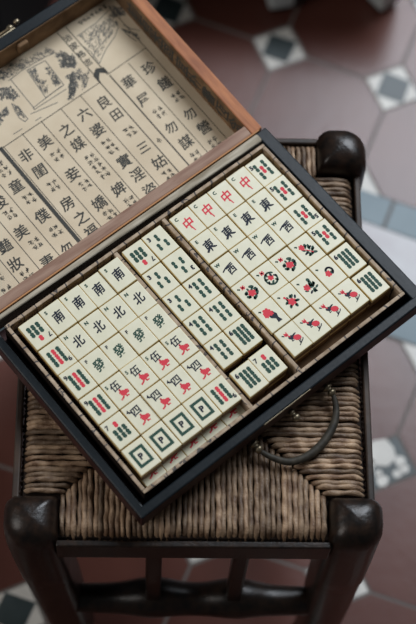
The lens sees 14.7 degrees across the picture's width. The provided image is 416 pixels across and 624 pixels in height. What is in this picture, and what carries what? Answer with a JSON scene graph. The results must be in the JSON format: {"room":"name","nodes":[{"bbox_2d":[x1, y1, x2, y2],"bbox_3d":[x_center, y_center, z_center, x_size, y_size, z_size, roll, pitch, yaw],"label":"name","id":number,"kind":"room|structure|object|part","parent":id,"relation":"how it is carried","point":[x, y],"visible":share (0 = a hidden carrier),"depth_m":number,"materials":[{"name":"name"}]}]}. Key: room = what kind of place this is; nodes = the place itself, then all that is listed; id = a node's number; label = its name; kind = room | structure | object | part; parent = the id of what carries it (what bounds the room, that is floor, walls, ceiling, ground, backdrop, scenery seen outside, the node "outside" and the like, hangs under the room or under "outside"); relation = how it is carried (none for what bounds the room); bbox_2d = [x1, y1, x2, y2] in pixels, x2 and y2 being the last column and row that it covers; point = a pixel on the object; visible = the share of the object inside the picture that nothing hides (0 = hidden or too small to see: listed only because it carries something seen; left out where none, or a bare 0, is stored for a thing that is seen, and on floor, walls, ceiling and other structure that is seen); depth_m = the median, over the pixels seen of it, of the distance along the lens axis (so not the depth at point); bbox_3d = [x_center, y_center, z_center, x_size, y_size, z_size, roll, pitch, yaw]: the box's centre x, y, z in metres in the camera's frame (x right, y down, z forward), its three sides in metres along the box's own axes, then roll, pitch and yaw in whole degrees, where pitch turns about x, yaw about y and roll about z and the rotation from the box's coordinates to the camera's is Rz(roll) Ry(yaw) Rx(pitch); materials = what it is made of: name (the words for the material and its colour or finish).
{"room":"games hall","nodes":[
{"label":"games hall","id":0,"kind":"room"},
{"bbox_2d":[0,0,415,623],"bbox_3d":[0.181,-0.044,1.994,4.032,0.001,3.865,7,66,1],"label":"floor","id":1,"kind":"structure","parent":0,"point":[309,69],"depth_m":2.07,"materials":[{"name":"red tile"}]},
{"bbox_2d":[0,0,51,35],"bbox_3d":[-0.523,-0.617,2.014,0.760,0.385,0.380,20,66,7],"label":"chest","id":2,"kind":"object","parent":1,"relation":"on","point":[10,10],"visible":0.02,"depth_m":1.98,"materials":[{"name":"black wood"}]},
{"bbox_2d":[3,130,382,623],"bbox_3d":[-0.019,0.102,1.664,0.333,0.466,0.415,1,66,-2],"label":"stool","id":3,"kind":"object","parent":1,"relation":"on","point":[323,509],"visible":0.31,"depth_m":1.42,"materials":[{"name":"brown wicker"}]},
{"bbox_3d":[-0.152,0.264,1.588,0.065,0.461,0.056,1,66,-2],"label":"leg","id":4,"kind":"part","parent":3,"relation":"part of","materials":[{"name":"brown wood"}]},
{"bbox_2d":[0,0,415,525],"bbox_3d":[-0.062,-0.065,1.476,0.328,0.048,0.506,-36,72,-17],"label":"case","id":5,"kind":"object","parent":3,"relation":"on","point":[109,120],"visible":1,"depth_m":1.52,"materials":[{"name":"black paint"}]},
{"bbox_3d":[-0.147,-0.158,1.514,0.325,0.034,0.224,-36,75,-17],"label":"lid","id":6,"kind":"part","parent":5,"relation":"part of","materials":[{"name":"black paint"}]},
{"bbox_3d":[-0.084,-0.076,1.485,0.312,0.031,0.011,-36,75,-17],"label":"hinge rail","id":7,"kind":"part","parent":5,"relation":"part of","materials":[{"name":"brown wood"}]},
{"bbox_3d":[-0.071,-0.072,1.479,0.322,0.021,0.009,-36,72,-17],"label":"rail","id":8,"kind":"part","parent":5,"relation":"part of","materials":[{"name":"grey wood"}]},
{"bbox_3d":[-0.022,-0.242,1.556,0.012,0.031,0.212,-36,75,-17],"label":"rail","id":9,"kind":"part","parent":5,"relation":"part of","materials":[{"name":"red wood"}]},
{"bbox_2d":[4,144,404,503],"bbox_3d":[-0.002,0.004,1.442,0.298,0.029,0.197,-36,72,-17],"label":"tray","id":10,"kind":"object","parent":5,"relation":"in","point":[296,374],"visible":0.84,"depth_m":1.43,"materials":[{"name":"black lacquered wood"},{"name":"bamboo"},{"name":"metal"}]},
{"bbox_2d":[18,154,389,487],"bbox_3d":[-0.001,0.003,1.440,0.284,0.028,0.185,-36,72,-17],"label":"tiles","id":11,"kind":"object","parent":10,"relation":"on","point":[138,455],"depth_m":1.43,"materials":[{"name":"beige plastic"}]},
{"bbox_3d":[0.041,0.116,1.414,0.009,0.009,0.019,-36,72,-17],"label":"handle knob","id":12,"kind":"part","parent":5,"relation":"part of","materials":[{"name":"gold metal"}]},
{"bbox_3d":[0.069,0.083,1.404,0.053,0.003,0.001,-36,72,-17],"label":"lock plate","id":13,"kind":"part","parent":5,"relation":"part of","materials":[{"name":"gold metal"}]},
{"bbox_3d":[0.087,0.109,1.422,0.089,0.010,0.037,-36,72,-17],"label":"handle","id":14,"kind":"part","parent":5,"relation":"part of","materials":[{"name":"leather"}]},
{"bbox_3d":[0.106,0.067,1.438,0.009,0.009,0.019,-36,72,-17],"label":"handle knob","id":15,"kind":"part","parent":5,"relation":"part of","materials":[{"name":"gold metal"}]},
{"bbox_3d":[0.122,0.270,1.595,0.051,0.463,0.050,1,66,-2],"label":"leg","id":16,"kind":"part","parent":3,"relation":"part of","materials":[{"name":"brown wood"}]},
{"bbox_3d":[0.120,-0.063,1.744,0.049,0.466,0.049,1,66,-2],"label":"leg","id":17,"kind":"part","parent":3,"relation":"part of","materials":[{"name":"brown wood"}]},
{"bbox_2d":[267,0,397,12],"bbox_3d":[0.093,-0.606,2.152,0.340,0.170,0.388,1,66,-2],"label":"stool","id":18,"kind":"object","parent":1,"relation":"on","point":[380,6],"visible":1,"depth_m":2.13,"materials":[{"name":"black paint"}]}
]}

